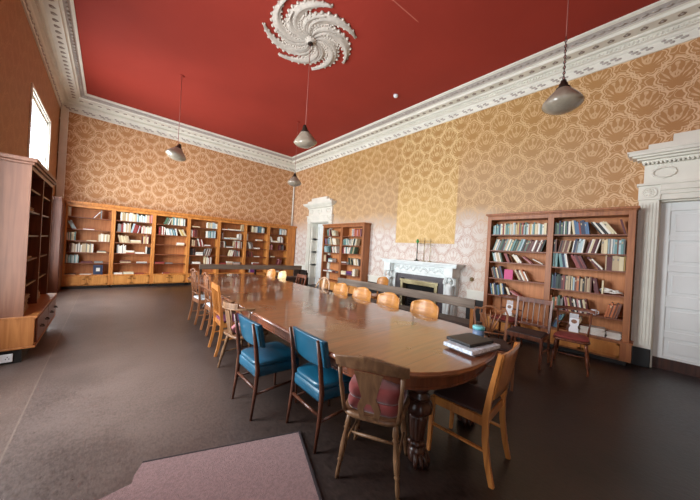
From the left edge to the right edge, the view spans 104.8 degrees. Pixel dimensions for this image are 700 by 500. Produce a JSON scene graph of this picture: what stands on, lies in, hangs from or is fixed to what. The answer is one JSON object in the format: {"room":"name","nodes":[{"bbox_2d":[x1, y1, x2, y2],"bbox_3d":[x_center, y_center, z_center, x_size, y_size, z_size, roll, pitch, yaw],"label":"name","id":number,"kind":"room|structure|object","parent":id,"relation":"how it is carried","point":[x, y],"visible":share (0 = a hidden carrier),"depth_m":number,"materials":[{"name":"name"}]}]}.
{"room":"historic interior","nodes":[
{"label":"historic interior","id":0,"kind":"room"},
{"bbox_2d":[0,0,60,195],"bbox_3d":[-3.572,-1.353,2.354,0.100,5.280,14.020,3,0,-42],"label":"wall","id":1,"kind":"structure","parent":0,"point":[21,62],"depth_m":4.06,"materials":[{"name":"paper"}]},
{"bbox_2d":[27,82,51,170],"bbox_3d":[-6.279,-1.142,5.396,0.140,3.560,2.160,3,0,-42],"label":"window","id":2,"kind":"structure","parent":1,"relation":"in","point":[34,97],"depth_m":5.49,"materials":[{"name":"white paint"}]},
{"bbox_2d":[56,111,293,285],"bbox_3d":[-5.400,-1.461,9.861,7.237,5.280,0.420,3,0,-42],"label":"wall","id":3,"kind":"structure","parent":0,"point":[108,163],"depth_m":8.88,"materials":[{"name":"paper"}]},
{"bbox_2d":[56,107,68,197],"bbox_3d":[-7.756,-2.592,7.274,0.160,2.420,0.160,3,0,-42],"label":"pipe","id":4,"kind":"object","parent":3,"relation":"attached to","point":[64,117],"visible":0.88,"depth_m":7.23,"materials":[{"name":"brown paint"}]},
{"bbox_2d":[65,200,296,228],"bbox_3d":[-5.059,-1.144,9.612,7.037,0.083,0.430,3,0,-42],"label":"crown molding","id":5,"kind":"structure","parent":3,"relation":"attached to","point":[66,201],"depth_m":8.59,"materials":[{"name":"brown wood"}]},
{"bbox_2d":[291,172,295,225],"bbox_3d":[-2.530,-2.283,12.051,0.080,2.420,0.080,3,0,-42],"label":"pipe","id":6,"kind":"object","parent":3,"relation":"attached to","point":[293,198],"visible":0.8,"depth_m":12.03,"materials":[{"name":"white metal"}]},
{"bbox_2d":[0,281,699,499],"bbox_3d":[-1.012,1.493,4.811,8.077,0.100,14.020,3,0,-42],"label":"floor","id":7,"kind":"structure","parent":0,"point":[119,379],"depth_m":2.36,"materials":[{"name":"carpet"}]},
{"bbox_2d":[0,152,57,364],"bbox_3d":[-4.309,0.084,3.571,0.560,2.325,1.690,3,0,-42],"label":"bookcase","id":8,"kind":"object","parent":7,"relation":"on","point":[25,182],"visible":1,"depth_m":3.04,"materials":[{"name":"brown wood"}]},
{"bbox_2d":[0,354,12,362],"bbox_3d":[-3.835,1.202,2.971,0.150,0.088,0.025,3,0,-42],"label":"socket","id":9,"kind":"object","parent":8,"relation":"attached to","point":[5,358],"visible":1,"depth_m":2.99,"materials":[{"name":"white plastic"}]},
{"bbox_2d":[24,294,29,312],"bbox_3d":[-4.007,0.639,3.163,0.292,0.192,0.375,3,0,-42],"label":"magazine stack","id":10,"kind":"object","parent":8,"relation":"on","point":[27,296],"visible":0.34,"depth_m":3.29,"materials":[{"name":"paper"}]},
{"bbox_2d":[47,196,65,292],"bbox_3d":[-7.553,-0.136,6.955,0.210,2.380,1.040,3,0,-42],"label":"tall cabinet","id":11,"kind":"object","parent":7,"relation":"on","point":[58,203],"visible":0.71,"depth_m":6.61,"materials":[{"name":"brown wood"}]},
{"bbox_2d":[61,203,113,288],"bbox_3d":[-7.354,-0.084,7.597,0.968,2.300,0.426,3,0,-42],"label":"bookcase","id":12,"kind":"object","parent":7,"relation":"on","point":[82,216],"visible":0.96,"depth_m":7.66,"materials":[{"name":"brown wood"}]},
{"bbox_2d":[93,265,102,274],"bbox_3d":[-7.146,0.560,7.647,0.200,0.270,0.031,3,0,-42],"label":"book","id":13,"kind":"object","parent":12,"relation":"on","point":[97,269],"visible":1,"depth_m":7.63,"materials":[{"name":"blue paper"}]},
{"bbox_2d":[110,208,154,287],"bbox_3d":[-6.639,-0.042,8.243,0.958,2.300,0.426,3,0,-42],"label":"bookcase","id":14,"kind":"object","parent":7,"relation":"on","point":[116,280],"visible":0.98,"depth_m":8.27,"materials":[{"name":"brown wood"}]},
{"bbox_2d":[150,213,189,285],"bbox_3d":[-5.928,0.001,8.887,0.958,2.300,0.426,3,0,-42],"label":"bookcase","id":15,"kind":"object","parent":7,"relation":"on","point":[165,249],"visible":0.94,"depth_m":8.95,"materials":[{"name":"brown wood"}]},
{"bbox_2d":[187,268,213,324],"bbox_3d":[-2.734,0.841,5.121,0.476,1.004,0.509,3,0,44],"label":"chair","id":16,"kind":"object","parent":7,"relation":"on","point":[200,299],"visible":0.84,"depth_m":4.95,"materials":[{"name":"brown wood"}]},
{"bbox_2d":[185,217,219,284],"bbox_3d":[-5.216,0.043,9.530,0.958,2.300,0.426,3,0,-42],"label":"bookcase","id":17,"kind":"object","parent":7,"relation":"on","point":[200,222],"visible":0.47,"depth_m":9.65,"materials":[{"name":"brown wood"}]},
{"bbox_2d":[99,431,321,499],"bbox_3d":[-0.641,1.458,1.082,1.268,0.030,1.886,3,0,-22],"label":"rug","id":18,"kind":"object","parent":7,"relation":"on","point":[278,467],"visible":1,"depth_m":1.73,"materials":[{"name":"pink carpet"}]},
{"bbox_2d":[200,272,237,335],"bbox_3d":[-2.214,0.872,4.573,0.509,1.004,0.476,3,0,-40],"label":"chair","id":19,"kind":"object","parent":7,"relation":"on","point":[208,305],"visible":0.63,"depth_m":4.39,"materials":[{"name":"brown wood"}]},
{"bbox_2d":[208,282,238,356],"bbox_3d":[-1.689,0.938,3.824,0.484,0.936,0.444,3,0,-38],"label":"dining chair","id":20,"kind":"object","parent":7,"relation":"on","point":[219,318],"visible":0.56,"depth_m":3.67,"materials":[{"name":"brown wood"}]},
{"bbox_2d":[217,220,245,273],"bbox_3d":[-4.508,0.084,10.169,0.948,2.300,0.426,3,0,-42],"label":"bookcase","id":21,"kind":"object","parent":7,"relation":"on","point":[223,224],"visible":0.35,"depth_m":10.29,"materials":[{"name":"brown wood"}]},
{"bbox_2d":[64,206,362,275],"bbox_3d":[-3.893,-0.042,9.650,8.247,1.854,3.698,3,0,-9],"label":"books","id":22,"kind":"object","parent":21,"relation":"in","point":[73,247],"visible":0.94,"depth_m":8.73,"materials":[{"name":"paper"}]},
{"bbox_2d":[217,300,267,367],"bbox_3d":[-1.279,1.015,3.233,0.539,0.827,0.493,3,0,40],"label":"chair","id":23,"kind":"object","parent":7,"relation":"on","point":[230,332],"visible":0.55,"depth_m":3.09,"materials":[{"name":"brown wood"}]},
{"bbox_2d":[231,323,239,332],"bbox_3d":[-1.250,0.936,3.263,0.360,0.071,0.340,3,0,40],"label":"cushion","id":24,"kind":"object","parent":23,"relation":"on","point":[233,326],"depth_m":3.16,"materials":[{"name":"pink fabric"}]},
{"bbox_2d":[197,264,301,290],"bbox_3d":[-3.079,0.893,8.606,3.122,0.855,0.400,3,0,-35],"label":"bench","id":25,"kind":"object","parent":7,"relation":"on","point":[201,266],"visible":0.44,"depth_m":8.47,"materials":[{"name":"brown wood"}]},
{"bbox_2d":[243,223,268,275],"bbox_3d":[-3.808,0.126,10.802,0.938,2.300,0.426,3,0,-42],"label":"bookcase","id":26,"kind":"object","parent":7,"relation":"on","point":[262,252],"visible":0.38,"depth_m":10.97,"materials":[{"name":"brown wood"}]},
{"bbox_2d":[231,313,298,420],"bbox_3d":[-0.811,1.041,2.597,0.501,0.828,0.470,3,0,-43],"label":"dining chair","id":27,"kind":"object","parent":7,"relation":"on","point":[261,359],"visible":0.94,"depth_m":2.47,"materials":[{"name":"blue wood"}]},
{"bbox_2d":[266,269,275,277],"bbox_3d":[-2.184,0.931,6.907,0.430,0.887,0.482,3,0,43],"label":"chair","id":28,"kind":"object","parent":7,"relation":"on","point":[271,272],"visible":0.34,"depth_m":7.10,"materials":[{"name":"brown wood"}]},
{"bbox_2d":[267,226,288,275],"bbox_3d":[-3.122,0.166,11.422,0.908,2.300,0.426,3,0,-42],"label":"bookcase","id":29,"kind":"object","parent":7,"relation":"on","point":[273,230],"visible":0.35,"depth_m":11.58,"materials":[{"name":"brown wood"}]},
{"bbox_2d":[277,271,286,280],"bbox_3d":[-1.812,0.954,6.525,0.482,0.887,0.430,3,0,-40],"label":"chair","id":30,"kind":"object","parent":7,"relation":"on","point":[282,275],"visible":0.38,"depth_m":6.71,"materials":[{"name":"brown wood"}]},
{"bbox_2d":[287,228,295,275],"bbox_3d":[-2.664,0.193,11.840,0.325,2.300,0.350,3,0,-42],"label":"end panel","id":31,"kind":"object","parent":7,"relation":"on","point":[292,231],"visible":0.46,"depth_m":11.70,"materials":[{"name":"brown wood"}]},
{"bbox_2d":[295,274,306,284],"bbox_3d":[-1.312,0.995,6.172,0.484,0.866,0.384,3,0,-44],"label":"dining chair","id":32,"kind":"object","parent":7,"relation":"on","point":[298,275],"visible":0.15,"depth_m":6.27,"materials":[{"name":"brown wood"}]},
{"bbox_2d":[300,270,307,285],"bbox_3d":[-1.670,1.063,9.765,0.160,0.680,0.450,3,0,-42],"label":"chair","id":33,"kind":"object","parent":7,"relation":"on","point":[304,272],"visible":0.48,"depth_m":9.67,"materials":[{"name":"wood"}]},
{"bbox_2d":[313,277,329,290],"bbox_3d":[-0.699,1.004,5.421,0.510,0.916,0.494,3,0,43],"label":"armchair","id":34,"kind":"object","parent":7,"relation":"on","point":[322,278],"visible":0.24,"depth_m":5.56,"materials":[{"name":"brown wood"}]},
{"bbox_2d":[286,326,360,453],"bbox_3d":[-0.213,1.076,2.277,0.501,0.828,0.470,3,0,-41],"label":"dining chair","id":35,"kind":"object","parent":7,"relation":"on","point":[317,378],"visible":0.81,"depth_m":2.12,"materials":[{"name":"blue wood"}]},
{"bbox_2d":[333,283,348,295],"bbox_3d":[-0.316,1.042,4.833,0.482,0.887,0.430,3,0,-40],"label":"chair","id":36,"kind":"object","parent":7,"relation":"on","point":[339,288],"visible":0.3,"depth_m":5.00,"materials":[{"name":"brown wood"}]},
{"bbox_2d":[188,274,496,469],"bbox_3d":[-1.082,1.066,4.285,1.730,0.735,6.175,3,0,-42],"label":"table","id":37,"kind":"object","parent":7,"relation":"on","point":[349,325],"visible":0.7,"depth_m":2.59,"materials":[{"name":"brown wood"}]},
{"bbox_2d":[444,340,499,356],"bbox_3d":[1.012,0.796,2.240,0.400,0.050,0.260,3,0,-33],"label":"book","id":38,"kind":"object","parent":37,"relation":"on","point":[484,349],"visible":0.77,"depth_m":2.14,"materials":[{"name":"white paper"}]},
{"bbox_2d":[446,333,493,347],"bbox_3d":[1.012,0.757,2.279,0.310,0.025,0.230,3,0,-30],"label":"folder","id":39,"kind":"object","parent":38,"relation":"on","point":[470,340],"visible":1,"depth_m":2.24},
{"bbox_2d":[472,324,484,336],"bbox_3d":[1.225,0.778,2.572,0.108,0.111,0.108,3,0,-42],"label":"tub","id":40,"kind":"object","parent":37,"relation":"on","point":[477,329],"visible":0.81,"depth_m":2.53,"materials":[{"name":"blue plastic"}]},
{"bbox_2d":[319,222,371,293],"bbox_3d":[-0.251,0.298,9.164,0.379,2.375,2.204,3,0,-42],"label":"bookcase","id":41,"kind":"object","parent":7,"relation":"on","point":[344,230],"visible":0.44,"depth_m":9.09,"materials":[{"name":"brown wood"}]},
{"bbox_2d":[352,287,371,301],"bbox_3d":[0.057,1.064,4.419,0.482,0.887,0.430,3,0,-43],"label":"chair","id":42,"kind":"object","parent":7,"relation":"on","point":[362,293],"visible":0.31,"depth_m":4.58,"materials":[{"name":"brown wood"}]},
{"bbox_2d":[335,354,409,499],"bbox_3d":[0.172,1.077,1.841,0.470,0.874,0.528,3,0,19],"label":"chair","id":43,"kind":"object","parent":7,"relation":"on","point":[373,399],"visible":1,"depth_m":1.69,"materials":[{"name":"brown wood"}]},
{"bbox_2d":[349,375,404,405],"bbox_3d":[0.199,0.923,1.892,0.373,0.110,0.350,3,0,19],"label":"cushion","id":44,"kind":"object","parent":43,"relation":"on","point":[389,392],"depth_m":1.73,"materials":[{"name":"fabric"}]},
{"bbox_2d":[348,390,407,417],"bbox_3d":[0.197,1.007,1.901,0.381,0.097,0.370,3,0,19],"label":"cushion","id":45,"kind":"object","parent":43,"relation":"on","point":[389,408],"depth_m":1.73,"materials":[{"name":"fabric"}]},
{"bbox_2d":[371,277,388,298],"bbox_3d":[0.653,1.099,6.593,0.482,0.887,0.430,3,0,-32],"label":"chair","id":46,"kind":"object","parent":7,"relation":"on","point":[381,280],"visible":0.41,"depth_m":6.70,"materials":[{"name":"brown wood"}]},
{"bbox_2d":[376,292,399,308],"bbox_3d":[0.439,1.087,3.995,0.482,0.887,0.430,3,0,-42],"label":"chair","id":47,"kind":"object","parent":7,"relation":"on","point":[389,299],"visible":0.31,"depth_m":4.15,"materials":[{"name":"brown wood"}]},
{"bbox_2d":[338,277,481,329],"bbox_3d":[0.921,1.129,5.296,3.047,0.855,0.400,3,0,44],"label":"bench","id":48,"kind":"object","parent":7,"relation":"on","point":[441,298],"visible":0.33,"depth_m":4.65,"materials":[{"name":"brown wood"}]},
{"bbox_2d":[381,258,464,315],"bbox_3d":[1.595,0.936,6.806,0.750,1.320,2.240,3,0,-42],"label":"fireplace","id":49,"kind":"object","parent":7,"relation":"on","point":[447,275],"visible":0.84,"depth_m":6.76,"materials":[{"name":"white stone"}]},
{"bbox_2d":[381,258,464,268],"bbox_3d":[1.760,0.334,6.923,0.400,0.100,2.240,3,0,-42],"label":"mantel shelf","id":50,"kind":"object","parent":49,"relation":"attached to","point":[436,265],"depth_m":6.69,"materials":[{"name":"white stone"}]},
{"bbox_2d":[419,241,431,261],"bbox_3d":[1.912,-0.007,6.812,0.100,0.600,0.401,3,0,-42],"label":"stand","id":51,"kind":"object","parent":49,"relation":"on","point":[424,241],"visible":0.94,"depth_m":6.77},
{"bbox_2d":[410,299,438,318],"bbox_3d":[0.860,1.111,3.527,0.482,0.887,0.430,3,0,-42],"label":"chair","id":52,"kind":"object","parent":7,"relation":"on","point":[425,307],"visible":0.36,"depth_m":3.68,"materials":[{"name":"brown wood"}]},
{"bbox_2d":[426,341,519,488],"bbox_3d":[0.939,1.117,2.049,0.505,0.888,0.424,3,0,45],"label":"dining chair","id":53,"kind":"object","parent":7,"relation":"on","point":[488,403],"visible":0.89,"depth_m":1.93,"materials":[{"name":"brown wood"}]},
{"bbox_2d":[473,305,514,390],"bbox_3d":[1.771,1.173,3.391,0.456,0.874,0.509,3,0,22],"label":"chair","id":54,"kind":"object","parent":7,"relation":"on","point":[504,346],"visible":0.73,"depth_m":3.49,"materials":[{"name":"brown wood"}]},
{"bbox_2d":[488,294,525,347],"bbox_3d":[2.800,1.246,4.821,0.498,0.847,0.470,3,0,-37],"label":"spindle chair","id":55,"kind":"object","parent":7,"relation":"on","point":[511,320],"visible":0.63,"depth_m":4.80,"materials":[{"name":"brown wood"}]},
{"bbox_2d":[505,304,512,315],"bbox_3d":[2.890,1.051,4.891,0.061,0.265,0.110,3,0,-37],"label":"display card","id":56,"kind":"object","parent":55,"relation":"on","point":[509,307],"visible":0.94,"depth_m":4.88,"materials":[{"name":"white paper"}]},
{"bbox_2d":[506,296,553,369],"bbox_3d":[2.674,1.200,4.046,0.484,0.926,0.484,3,0,-40],"label":"dining chair","id":57,"kind":"object","parent":7,"relation":"on","point":[516,331],"visible":0.91,"depth_m":4.01,"materials":[{"name":"brown wood"}]},
{"bbox_2d":[480,206,640,365],"bbox_3d":[3.595,0.508,4.894,0.379,2.410,2.204,3,0,-42],"label":"bookcase","id":58,"kind":"object","parent":7,"relation":"on","point":[539,287],"visible":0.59,"depth_m":4.68,"materials":[{"name":"brown wood"}]},
{"bbox_2d":[499,266,503,277],"bbox_3d":[3.095,0.451,5.463,0.164,0.245,0.091,3,0,-42],"label":"book","id":59,"kind":"object","parent":58,"relation":"on","point":[500,267],"visible":0.82,"depth_m":5.42,"materials":[{"name":"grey paper"}]},
{"bbox_2d":[502,283,506,294],"bbox_3d":[3.111,0.795,5.440,0.167,0.240,0.060,3,0,-42],"label":"book","id":60,"kind":"object","parent":58,"relation":"on","point":[504,291],"visible":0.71,"depth_m":5.42,"materials":[{"name":"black paper"}]},
{"bbox_2d":[504,269,512,279],"bbox_3d":[3.122,0.480,5.310,0.030,0.190,0.150,3,0,-42],"label":"book","id":61,"kind":"object","parent":58,"relation":"on","point":[508,274],"visible":1,"depth_m":5.30,"materials":[{"name":"pink paper"}]},
{"bbox_2d":[523,271,530,280],"bbox_3d":[3.371,0.501,5.144,0.130,0.177,0.102,3,0,-42],"label":"book","id":62,"kind":"object","parent":58,"relation":"on","point":[525,272],"visible":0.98,"depth_m":5.12,"materials":[{"name":"beige paper"}]},
{"bbox_2d":[540,240,546,251],"bbox_3d":[3.581,-0.075,4.977,0.168,0.231,0.088,3,0,-42],"label":"book","id":63,"kind":"object","parent":58,"relation":"on","point":[545,241],"visible":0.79,"depth_m":4.94,"materials":[{"name":"grey paper"}]},
{"bbox_2d":[555,239,558,251],"bbox_3d":[3.707,-0.075,4.831,0.167,0.228,0.019,3,0,-42],"label":"book","id":64,"kind":"object","parent":58,"relation":"on","point":[557,240],"visible":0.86,"depth_m":4.78,"materials":[{"name":"brown paper"}]},
{"bbox_2d":[555,253,559,266],"bbox_3d":[3.706,0.180,4.815,0.173,0.238,0.029,3,0,-42],"label":"book","id":65,"kind":"object","parent":58,"relation":"on","point":[557,262],"visible":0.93,"depth_m":4.76,"materials":[{"name":"teal paper"}]},
{"bbox_2d":[565,254,569,266],"bbox_3d":[3.796,0.185,4.705,0.163,0.238,0.058,3,0,-42],"label":"book","id":66,"kind":"object","parent":58,"relation":"on","point":[566,255],"visible":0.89,"depth_m":4.66,"materials":[{"name":"beige paper"}]},
{"bbox_2d":[568,221,571,233],"bbox_3d":[3.831,-0.377,4.690,0.148,0.223,0.029,3,0,-42],"label":"book","id":67,"kind":"object","parent":58,"relation":"on","point":[570,222],"visible":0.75,"depth_m":4.64,"materials":[{"name":"beige paper"}]},
{"bbox_2d":[567,241,572,251],"bbox_3d":[3.818,-0.057,4.682,0.141,0.204,0.058,3,0,-42],"label":"book","id":68,"kind":"object","parent":58,"relation":"on","point":[570,242],"visible":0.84,"depth_m":4.64,"materials":[{"name":"beige paper"}]},
{"bbox_2d":[573,239,578,252],"bbox_3d":[3.880,-0.071,4.629,0.169,0.240,0.058,3,0,-42],"label":"book","id":69,"kind":"object","parent":58,"relation":"on","point":[576,240],"visible":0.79,"depth_m":4.57,"materials":[{"name":"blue paper"}]},
{"bbox_2d":[576,276,580,290],"bbox_3d":[3.893,0.564,4.590,0.178,0.253,0.029,3,0,-42],"label":"book","id":70,"kind":"object","parent":58,"relation":"on","point":[577,286],"visible":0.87,"depth_m":4.53,"materials":[{"name":"brown paper"}]},
{"bbox_2d":[576,239,582,252],"bbox_3d":[3.921,-0.069,4.601,0.169,0.240,0.056,3,0,-42],"label":"book","id":71,"kind":"object","parent":58,"relation":"on","point":[580,240],"visible":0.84,"depth_m":4.54,"materials":[{"name":"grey paper"}]},
{"bbox_2d":[579,255,587,268],"bbox_3d":[3.943,0.204,4.553,0.166,0.217,0.117,3,0,-42],"label":"book","id":72,"kind":"object","parent":58,"relation":"on","point":[580,256],"visible":1,"depth_m":4.51,"materials":[{"name":"red paper"}]},
{"bbox_2d":[581,239,586,252],"bbox_3d":[3.943,-0.060,4.544,0.152,0.225,0.045,3,0,-42],"label":"book","id":73,"kind":"object","parent":58,"relation":"on","point":[585,241],"visible":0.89,"depth_m":4.50,"materials":[{"name":"beige paper"}]},
{"bbox_2d":[584,299,588,313],"bbox_3d":[3.954,0.936,4.497,0.169,0.237,0.065,3,0,-42],"label":"book","id":74,"kind":"object","parent":58,"relation":"on","point":[585,300],"visible":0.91,"depth_m":4.45,"materials":[{"name":"red paper"}]},
{"bbox_2d":[586,222,590,233],"bbox_3d":[3.997,-0.359,4.519,0.147,0.208,0.052,3,0,-42],"label":"book","id":75,"kind":"object","parent":58,"relation":"on","point":[587,223],"visible":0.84,"depth_m":4.47,"materials":[{"name":"blue paper"}]},
{"bbox_2d":[589,277,592,291],"bbox_3d":[3.998,0.572,4.466,0.185,0.250,0.021,3,0,-42],"label":"book","id":76,"kind":"object","parent":58,"relation":"on","point":[591,278],"visible":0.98,"depth_m":4.41,"materials":[{"name":"brown paper"}]},
{"bbox_2d":[579,323,606,336],"bbox_3d":[4.007,1.319,4.448,0.243,0.119,0.324,3,0,-42],"label":"magazine stack","id":77,"kind":"object","parent":58,"relation":"on","point":[595,330],"visible":0.9,"depth_m":4.37,"materials":[{"name":"paper"}]},
{"bbox_2d":[587,257,599,269],"bbox_3d":[4.029,0.218,4.452,0.159,0.201,0.175,3,0,-42],"label":"book","id":78,"kind":"object","parent":58,"relation":"on","point":[588,258],"visible":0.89,"depth_m":4.41,"materials":[{"name":"grey paper"}]},
{"bbox_2d":[591,239,598,252],"bbox_3d":[4.045,-0.061,4.451,0.169,0.238,0.081,3,0,-42],"label":"book","id":79,"kind":"object","parent":58,"relation":"on","point":[596,240],"visible":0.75,"depth_m":4.39,"materials":[{"name":"red paper"}]},
{"bbox_2d":[594,278,599,292],"bbox_3d":[4.042,0.580,4.412,0.160,0.239,0.064,3,0,-42],"label":"book","id":80,"kind":"object","parent":58,"relation":"on","point":[595,279],"visible":1,"depth_m":4.36,"materials":[{"name":"red paper"}]},
{"bbox_2d":[595,239,601,252],"bbox_3d":[4.068,-0.058,4.414,0.162,0.236,0.069,3,0,-42],"label":"book","id":81,"kind":"object","parent":58,"relation":"on","point":[600,240],"visible":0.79,"depth_m":4.37,"materials":[{"name":"beige paper"}]},
{"bbox_2d":[601,239,604,253],"bbox_3d":[4.119,-0.056,4.386,0.169,0.238,0.029,3,0,-42],"label":"book","id":82,"kind":"object","parent":58,"relation":"on","point":[602,245],"visible":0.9,"depth_m":4.33,"materials":[{"name":"beige paper"}]},
{"bbox_2d":[600,222,611,233],"bbox_3d":[4.139,-0.348,4.364,0.162,0.202,0.150,3,0,-42],"label":"book","id":83,"kind":"object","parent":58,"relation":"on","point":[601,223],"visible":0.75,"depth_m":4.31,"materials":[{"name":"beige paper"}]},
{"bbox_2d":[602,221,614,233],"bbox_3d":[4.165,-0.352,4.343,0.173,0.214,0.157,3,0,-42],"label":"book","id":84,"kind":"object","parent":58,"relation":"on","point":[603,222],"visible":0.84,"depth_m":4.28,"materials":[{"name":"beige paper"}]},
{"bbox_2d":[608,257,610,269],"bbox_3d":[4.154,0.218,4.310,0.155,0.215,0.029,3,0,-42],"label":"book","id":85,"kind":"object","parent":58,"relation":"on","point":[609,258],"visible":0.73,"depth_m":4.26,"materials":[{"name":"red paper"}]},
{"bbox_2d":[606,302,613,316],"bbox_3d":[4.135,0.948,4.287,0.161,0.236,0.074,3,0,-42],"label":"book","id":86,"kind":"object","parent":58,"relation":"on","point":[612,303],"visible":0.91,"depth_m":4.24,"materials":[{"name":"brown paper"}]},
{"bbox_2d":[599,288,623,294],"bbox_3d":[4.142,0.647,4.281,0.134,0.091,0.296,3,0,-42],"label":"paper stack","id":87,"kind":"object","parent":58,"relation":"on","point":[606,290],"visible":0.92,"depth_m":4.25,"materials":[{"name":"paper"}]},
{"bbox_2d":[605,330,621,339],"bbox_3d":[4.177,1.341,4.263,0.218,0.096,0.192,3,0,-42],"label":"magazine stack","id":88,"kind":"object","parent":58,"relation":"on","point":[611,334],"visible":0.96,"depth_m":4.21,"materials":[{"name":"paper"}]},
{"bbox_2d":[612,256,614,270],"bbox_3d":[4.183,0.212,4.277,0.156,0.230,0.027,3,0,-42],"label":"book","id":89,"kind":"object","parent":58,"relation":"on","point":[613,258],"visible":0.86,"depth_m":4.22,"materials":[{"name":"beige paper"}]},
{"bbox_2d":[614,240,616,253],"bbox_3d":[4.220,-0.046,4.275,0.170,0.229,0.029,3,0,-42],"label":"book","id":90,"kind":"object","parent":58,"relation":"on","point":[615,247],"visible":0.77,"depth_m":4.22,"materials":[{"name":"teal paper"}]},
{"bbox_2d":[616,256,619,270],"bbox_3d":[4.214,0.215,4.235,0.166,0.227,0.027,3,0,-42],"label":"book","id":91,"kind":"object","parent":58,"relation":"on","point":[618,257],"visible":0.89,"depth_m":4.18,"materials":[{"name":"beige paper"}]},
{"bbox_2d":[615,304,622,318],"bbox_3d":[4.194,0.953,4.211,0.153,0.232,0.077,3,0,-42],"label":"book","id":92,"kind":"object","parent":58,"relation":"on","point":[620,305],"visible":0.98,"depth_m":4.16,"materials":[{"name":"brown paper"}]},
{"bbox_2d":[621,239,623,253],"bbox_3d":[4.254,-0.048,4.209,0.161,0.238,0.027,3,0,-42],"label":"book","id":93,"kind":"object","parent":58,"relation":"on","point":[622,240],"visible":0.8,"depth_m":4.16,"materials":[{"name":"teal paper"}]},
{"bbox_2d":[621,257,623,270],"bbox_3d":[4.240,0.220,4.194,0.150,0.220,0.028,3,0,-42],"label":"book","id":94,"kind":"object","parent":58,"relation":"on","point":[622,258],"visible":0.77,"depth_m":4.14,"materials":[{"name":"beige paper"}]},
{"bbox_2d":[620,219,625,233],"bbox_3d":[4.275,-0.357,4.217,0.160,0.236,0.079,3,0,-42],"label":"book","id":95,"kind":"object","parent":58,"relation":"on","point":[621,220],"visible":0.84,"depth_m":4.17,"materials":[{"name":"red paper"}]},
{"bbox_2d":[550,305,594,376],"bbox_3d":[3.202,1.270,3.897,0.470,0.847,0.498,3,0,43],"label":"spindle chair","id":96,"kind":"object","parent":7,"relation":"on","point":[576,338],"visible":1,"depth_m":3.87,"materials":[{"name":"brown wood"}]},
{"bbox_2d":[569,318,578,332],"bbox_3d":[3.307,1.075,3.981,0.110,0.265,0.061,3,0,43],"label":"display card","id":97,"kind":"object","parent":96,"relation":"on","point":[573,322],"visible":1,"depth_m":3.97,"materials":[{"name":"white paper"}]},
{"bbox_2d":[74,0,659,156],"bbox_3d":[-0.694,-3.878,4.811,8.077,0.100,14.020,3,0,-42],"label":"ceiling","id":98,"kind":"structure","parent":0,"point":[236,84],"depth_m":5.33,"materials":[{"name":"red paint"}]},
{"bbox_2d":[165,75,185,161],"bbox_3d":[-3.955,-3.039,6.202,0.409,1.958,0.419,3,0,-42],"label":"pendant lamp","id":99,"kind":"object","parent":98,"relation":"hanging from","point":[175,153],"visible":1,"depth_m":6.13,"materials":[{"name":"grey"}]},
{"bbox_2d":[287,121,300,186],"bbox_3d":[-1.634,-2.904,8.179,0.419,1.955,0.419,3,0,-42],"label":"pendant lamp","id":100,"kind":"object","parent":98,"relation":"hanging from","point":[293,181],"visible":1,"depth_m":8.08,"materials":[{"name":"grey metal"}]},
{"bbox_2d":[262,0,356,69],"bbox_3d":[-0.682,-3.783,4.881,1.656,0.122,1.678,3,0,-42],"label":"ceiling rose","id":101,"kind":"object","parent":98,"relation":"attached to","point":[298,28],"visible":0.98,"depth_m":4.72,"materials":[{"name":"paint"}]},
{"bbox_2d":[294,41,316,148],"bbox_3d":[-0.762,-2.785,4.900,0.412,1.888,0.416,3,0,-42],"label":"pendant lamp","id":102,"kind":"object","parent":101,"relation":"hanging from","point":[305,140],"visible":1,"depth_m":4.79,"materials":[{"name":"grey"}]},
{"bbox_2d":[541,0,584,114],"bbox_3d":[2.650,-2.656,3.302,0.419,1.945,0.419,3,0,-42],"label":"pendant lamp","id":103,"kind":"object","parent":98,"relation":"hanging from","point":[565,99],"visible":1,"depth_m":3.23,"materials":[{"name":"grey metal"}]},
{"bbox_2d":[292,37,699,338],"bbox_3d":[1.985,-1.025,7.376,0.420,5.280,14.020,3,0,-42],"label":"wall","id":104,"kind":"structure","parent":0,"point":[439,184],"depth_m":5.76,"materials":[{"name":"paper"}]},
{"bbox_2d":[303,196,336,284],"bbox_3d":[-1.167,-0.299,10.577,0.590,3.460,1.910,3,0,-42],"label":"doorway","id":105,"kind":"structure","parent":104,"relation":"in","point":[321,208],"depth_m":10.96,"materials":[{"name":"white paint"}]},
{"bbox_2d":[21,0,699,171],"bbox_3d":[-0.711,-3.604,4.811,7.237,0.451,13.180,3,0,-42],"label":"trim","id":106,"kind":"structure","parent":104,"relation":"attached to","point":[660,25],"depth_m":5.55,"materials":[{"name":"white paint"}]},
{"bbox_2d":[294,270,482,320],"bbox_3d":[1.819,1.330,7.069,0.030,0.560,12.760,3,0,-42],"label":"baseboard","id":107,"kind":"structure","parent":104,"relation":"attached to","point":[478,303],"depth_m":6.07,"materials":[{"name":"black paint"}]},
{"bbox_2d":[294,263,483,300],"bbox_3d":[1.829,0.945,7.058,0.065,0.210,12.760,3,0,-42],"label":"trim","id":108,"kind":"structure","parent":104,"relation":"attached to","point":[471,294],"depth_m":6.08,"materials":[{"name":"white paint"}]},
{"bbox_2d":[627,129,699,377],"bbox_3d":[5.057,0.068,3.662,0.585,3.460,1.910,3,0,-42],"label":"door","id":109,"kind":"structure","parent":104,"relation":"in","point":[665,328],"depth_m":4.01,"materials":[{"name":"white paint"}]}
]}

